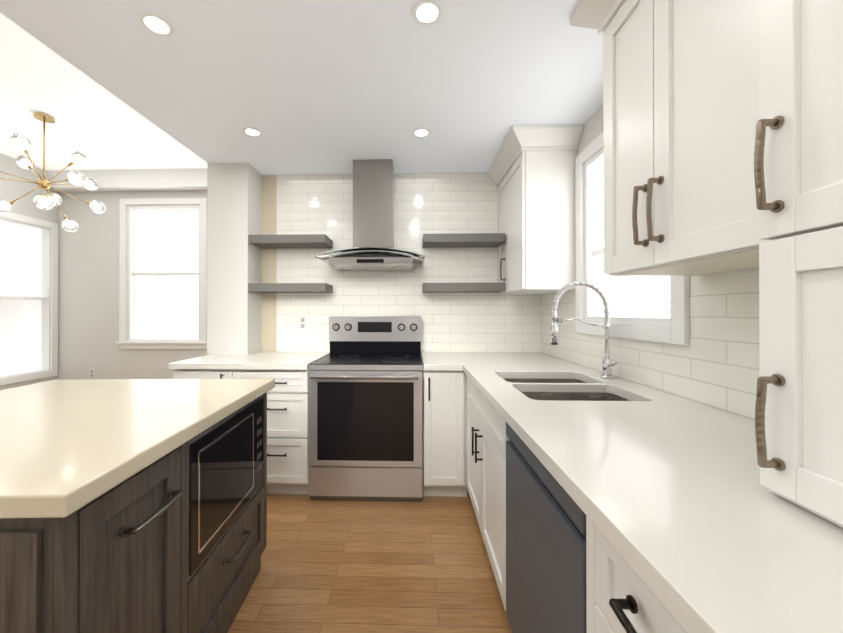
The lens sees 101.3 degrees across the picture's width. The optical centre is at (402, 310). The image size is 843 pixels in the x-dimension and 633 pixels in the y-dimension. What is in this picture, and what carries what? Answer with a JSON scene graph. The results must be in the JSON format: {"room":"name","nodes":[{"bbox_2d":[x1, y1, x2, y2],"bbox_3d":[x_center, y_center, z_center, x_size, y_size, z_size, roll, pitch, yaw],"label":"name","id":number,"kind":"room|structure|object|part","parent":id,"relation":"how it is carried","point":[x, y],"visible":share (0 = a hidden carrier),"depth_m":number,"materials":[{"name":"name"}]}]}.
{"room":"kitchen","nodes":[
{"label":"kitchen","id":0,"kind":"room"},
{"bbox_2d":[0,153,57,389],"bbox_3d":[-4.513,-0.211,0.854,0.340,2.950,7.000,0,0,2],"label":"wall","id":1,"kind":"structure","parent":0,"point":[20,275],"depth_m":4.06,"materials":[{"name":"white paint"}]},
{"bbox_2d":[0,212,58,385],"bbox_3d":[-4.405,-0.139,3.734,0.330,1.860,1.015,0,0,2],"label":"trim","id":2,"kind":"structure","parent":1,"relation":"attached to","point":[49,330],"depth_m":4.15,"materials":[{"name":"white wood"}]},
{"bbox_2d":[0,13,206,169],"bbox_3d":[-1.620,-1.736,0.775,5.650,0.100,7.000,0,0,2],"label":"ceiling","id":3,"kind":"structure","parent":0,"point":[100,127],"depth_m":3.04,"materials":[{"name":"white paint"}]},
{"bbox_2d":[0,112,105,231],"bbox_3d":[-3.087,-1.207,2.929,0.819,0.939,0.866,0,0,2],"label":"chandelier","id":4,"kind":"object","parent":3,"relation":"hanging from","point":[43,201],"visible":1,"depth_m":2.96,"materials":[{"name":"white glass"}]},
{"bbox_2d":[57,191,206,379],"bbox_3d":[-2.879,-0.197,4.257,2.930,2.950,0.100,0,0,2],"label":"wall","id":5,"kind":"structure","parent":0,"point":[88,294],"depth_m":4.23,"materials":[{"name":"white paint"}]},
{"bbox_2d":[89,369,94,377],"bbox_3d":[-3.805,0.770,4.226,0.070,0.115,0.007,0,0,2],"label":"outlet","id":6,"kind":"object","parent":5,"relation":"attached to","point":[91,373],"visible":1,"depth_m":4.22,"materials":[{"name":"white plastic"}]},
{"bbox_2d":[46,168,206,191],"bbox_3d":[-2.882,-1.568,4.143,2.730,0.210,0.140,0,0,2],"label":"crown molding","id":7,"kind":"structure","parent":5,"relation":"attached to","point":[152,180],"depth_m":4.08,"materials":[{"name":"white"}]},
{"bbox_2d":[116,198,206,348],"bbox_3d":[-2.910,-0.452,4.223,1.120,1.830,0.128,0,0,2],"label":"window","id":8,"kind":"structure","parent":5,"relation":"in","point":[166,307],"depth_m":4.27,"materials":[{"name":"white glass"}]},
{"bbox_3d":[-2.910,-0.452,4.219,1.120,1.830,0.120,0,0,2],"label":"dining room window trim","id":9,"kind":"part","parent":8,"relation":"part of","materials":[{"name":"white wood"}]},
{"bbox_2d":[207,163,261,354],"bbox_3d":[-1.388,0.048,2.917,0.328,2.450,0.350,0,0,2],"label":"pillar","id":10,"kind":"structure","parent":0,"point":[234,211],"depth_m":2.75,"materials":[{"name":"white paint"}]},
{"bbox_2d":[0,0,602,174],"bbox_3d":[-0.222,-1.488,0.148,2.820,0.600,5.830,0,0,2],"label":"ceiling","id":11,"kind":"structure","parent":0,"point":[304,87],"depth_m":1.71,"materials":[{"name":"white paint"}]},
{"bbox_2d":[139,12,173,36],"bbox_3d":[-1.016,-1.181,1.426,0.116,0.004,0.116,0,0,2],"label":"recessed light","id":12,"kind":"object","parent":11,"relation":"in","point":[156,24],"visible":1,"depth_m":1.42,"materials":[{"name":"white plastic"}]},
{"bbox_2d":[243,127,261,136],"bbox_3d":[-0.991,-1.177,2.276,0.116,0.004,0.116,0,0,2],"label":"recessed light","id":13,"kind":"object","parent":11,"relation":"in","point":[252,132],"visible":1,"depth_m":2.27,"materials":[{"name":"white plastic"}]},
{"bbox_2d":[413,128,429,136],"bbox_3d":[0.125,-1.177,2.283,0.116,0.004,0.116,0,0,2],"label":"recessed light","id":14,"kind":"object","parent":11,"relation":"in","point":[421,132],"visible":1,"depth_m":2.27,"materials":[{"name":"white plastic"}]},
{"bbox_2d":[413,0,441,24],"bbox_3d":[0.098,-1.181,1.368,0.116,0.004,0.116,0,0,2],"label":"recessed light","id":15,"kind":"object","parent":11,"relation":"in","point":[427,12],"visible":1,"depth_m":1.36,"materials":[{"name":"white plastic"}]},
{"bbox_2d":[228,489,511,632],"bbox_3d":[-1.620,1.294,0.763,5.650,0.060,7.000,0,0,2],"label":"floor","id":16,"kind":"structure","parent":0,"point":[346,566],"depth_m":1.68,"materials":[{"name":"brown wood"}]},
{"bbox_2d":[0,392,266,632],"bbox_3d":[-1.156,0.826,1.172,1.073,0.880,1.067,0,0,-1],"label":"kitchen island","id":17,"kind":"object","parent":16,"relation":"on","point":[174,541],"visible":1,"depth_m":0.94,"materials":[{"name":"brown wood"}]},
{"bbox_2d":[0,379,274,517],"bbox_3d":[-1.178,0.363,1.179,1.090,0.044,1.115,0,0,-1],"label":"island countertop","id":18,"kind":"structure","parent":17,"relation":"on","point":[68,447],"depth_m":1.00,"materials":[{"name":"stone"}]},
{"bbox_2d":[173,369,232,378],"bbox_3d":[-1.341,0.831,2.526,0.405,0.880,0.417,0,0,2],"label":"base cabinet","id":19,"kind":"object","parent":16,"relation":"on","point":[178,373],"depth_m":2.32,"materials":[{"name":"white wood"}]},
{"bbox_2d":[233,369,309,493],"bbox_3d":[-0.910,0.831,2.514,0.580,0.880,0.417,0,0,2],"label":"base cabinet","id":20,"kind":"object","parent":16,"relation":"on","point":[288,466],"depth_m":2.31,"materials":[{"name":"white wood"}]},
{"bbox_2d":[168,352,327,369],"bbox_3d":[-1.087,0.370,2.512,0.933,0.039,0.460,0,0,2],"label":"countertop","id":21,"kind":"structure","parent":20,"relation":"on","point":[260,360],"depth_m":2.38,"materials":[{"name":"stone"}]},
{"bbox_2d":[309,316,422,501],"bbox_3d":[-0.235,0.659,2.580,0.764,1.225,0.745,0,0,2],"label":"range","id":22,"kind":"object","parent":16,"relation":"on","point":[366,409],"visible":0.98,"depth_m":2.27,"materials":[{"name":"silver metal"}]},
{"bbox_2d":[423,369,466,496],"bbox_3d":[0.299,0.831,2.603,0.301,0.880,0.667,0,0,2],"label":"base cabinet","id":23,"kind":"object","parent":16,"relation":"on","point":[444,433],"depth_m":2.28,"materials":[{"name":"white wood"}]},
{"bbox_2d":[421,352,459,370],"bbox_3d":[0.259,0.371,2.591,0.221,0.039,0.699,0,0,2],"label":"countertop","id":24,"kind":"structure","parent":23,"relation":"on","point":[441,361],"depth_m":2.38,"materials":[{"name":"stone"}]},
{"bbox_2d":[467,376,500,498],"bbox_3d":[0.789,0.831,2.459,0.727,0.880,0.928,0,0,2],"label":"base cabinet","id":25,"kind":"object","parent":16,"relation":"on","point":[477,403],"depth_m":2.07,"materials":[{"name":"white wood"}]},
{"bbox_2d":[471,416,509,610],"bbox_3d":[0.766,0.940,1.646,0.727,0.655,0.698,0,0,2],"label":"base cabinet","id":26,"kind":"object","parent":16,"relation":"on","point":[489,437],"depth_m":1.57,"materials":[{"name":"white wood"}]},
{"bbox_2d":[506,422,585,632],"bbox_3d":[0.697,0.828,0.998,0.632,0.875,0.592,0,0,2],"label":"dishwasher","id":27,"kind":"object","parent":16,"relation":"on","point":[545,553],"visible":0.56,"depth_m":0.95,"materials":[{"name":"black metal"}]},
{"bbox_2d":[586,516,685,632],"bbox_3d":[0.731,0.823,0.462,0.727,0.880,0.465,0,0,2],"label":"base cabinet","id":28,"kind":"object","parent":16,"relation":"on","point":[621,597],"depth_m":0.61,"materials":[{"name":"white wood"}]},
{"bbox_2d":[452,352,842,632],"bbox_3d":[0.715,0.364,0.963,0.787,0.039,3.927,0,0,2],"label":"countertop","id":29,"kind":"structure","parent":28,"relation":"on","point":[699,526],"depth_m":0.63,"materials":[{"name":"stone"}]},
{"bbox_2d":[503,378,629,400],"bbox_3d":[0.747,0.487,1.648,0.518,0.200,0.676,0,0,2],"label":"sink","id":30,"kind":"object","parent":29,"relation":"in","point":[573,396],"depth_m":1.64,"materials":[{"name":"silver metal"}]},
{"bbox_2d":[550,280,619,378],"bbox_3d":[0.930,0.095,1.748,0.319,0.505,0.152,0,0,2],"label":"faucet","id":31,"kind":"object","parent":29,"relation":"on","point":[607,364],"visible":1,"depth_m":1.78,"materials":[{"name":"silver metal"}]},
{"bbox_2d":[754,0,842,527],"bbox_3d":[0.878,-0.361,0.361,0.427,1.404,0.584,0,0,2],"label":"wall cabinet","id":32,"kind":"object","parent":29,"relation":"on","point":[798,164],"visible":1,"depth_m":0.56,"materials":[{"name":"white wood"}]},
{"bbox_2d":[261,172,540,352],"bbox_3d":[0.025,0.048,3.001,2.492,2.450,0.100,0,0,2],"label":"wall","id":33,"kind":"structure","parent":0,"point":[438,203],"depth_m":2.95,"materials":[{"name":"tile"}]},
{"bbox_2d":[248,283,332,292],"bbox_3d":[-0.913,-0.185,2.853,0.619,0.065,0.247,0,0,2],"label":"shelf","id":34,"kind":"object","parent":33,"relation":"attached to","point":[291,287],"visible":1,"depth_m":2.73,"materials":[{"name":"grey wood"}]},
{"bbox_2d":[248,234,332,248],"bbox_3d":[-0.913,-0.570,2.855,0.619,0.065,0.247,0,0,2],"label":"shelf","id":35,"kind":"object","parent":33,"relation":"attached to","point":[292,241],"visible":1,"depth_m":2.74,"materials":[{"name":"grey wood"}]},
{"bbox_2d":[299,316,306,329],"bbox_3d":[-0.860,0.105,2.972,0.070,0.115,0.008,0,0,2],"label":"electrical outlet","id":36,"kind":"object","parent":33,"relation":"attached to","point":[302,322],"visible":1,"depth_m":2.97,"materials":[{"name":"white plastic"}]},
{"bbox_2d":[315,159,424,270],"bbox_3d":[-0.232,-0.755,2.695,0.800,0.842,0.526,0,0,2],"label":"range hood","id":37,"kind":"object","parent":33,"relation":"attached to","point":[372,249],"visible":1,"depth_m":2.68,"materials":[{"name":"silver metal"}]},
{"bbox_2d":[422,283,504,292],"bbox_3d":[0.483,-0.185,2.812,0.635,0.065,0.247,0,0,2],"label":"shelf","id":38,"kind":"object","parent":33,"relation":"attached to","point":[462,287],"visible":0.98,"depth_m":2.69,"materials":[{"name":"grey wood"}]},
{"bbox_2d":[422,233,504,247],"bbox_3d":[0.483,-0.570,2.814,0.635,0.065,0.247,0,0,2],"label":"shelf","id":39,"kind":"object","parent":33,"relation":"attached to","point":[463,240],"visible":1,"depth_m":2.70,"materials":[{"name":"grey wood"}]},
{"bbox_2d":[541,104,759,419],"bbox_3d":[1.137,0.036,0.103,0.100,2.450,5.830,0,0,2],"label":"wall","id":40,"kind":"structure","parent":0,"point":[715,363],"depth_m":1.31,"materials":[{"name":"tile"}]},
{"bbox_2d":[488,124,583,294],"bbox_3d":[0.934,-0.658,2.554,0.442,1.038,0.742,0,0,2],"label":"upper cabinet","id":41,"kind":"object","parent":40,"relation":"attached to","point":[531,173],"visible":0.96,"depth_m":2.27,"materials":[{"name":"white wood"}]},
{"bbox_2d":[575,132,689,345],"bbox_3d":[1.164,-0.432,1.800,0.100,1.140,0.900,0,0,2],"label":"window","id":42,"kind":"structure","parent":40,"relation":"in","point":[676,332],"depth_m":2.04,"materials":[{"name":"white wood"}]},
{"bbox_2d":[589,256,669,313],"bbox_3d":[1.156,-0.151,1.799,0.015,0.328,0.682,0,0,2],"label":"window blind","id":43,"kind":"object","parent":42,"relation":"attached to","point":[638,295],"visible":0.48,"depth_m":1.75,"materials":[{"name":"white"}]},
{"bbox_2d":[570,0,767,275],"bbox_3d":[0.890,-0.658,1.024,0.442,1.050,0.738,0,0,2],"label":"upper cabinet","id":44,"kind":"object","parent":40,"relation":"attached to","point":[680,102],"visible":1,"depth_m":0.96,"materials":[{"name":"white wood"}]}
]}

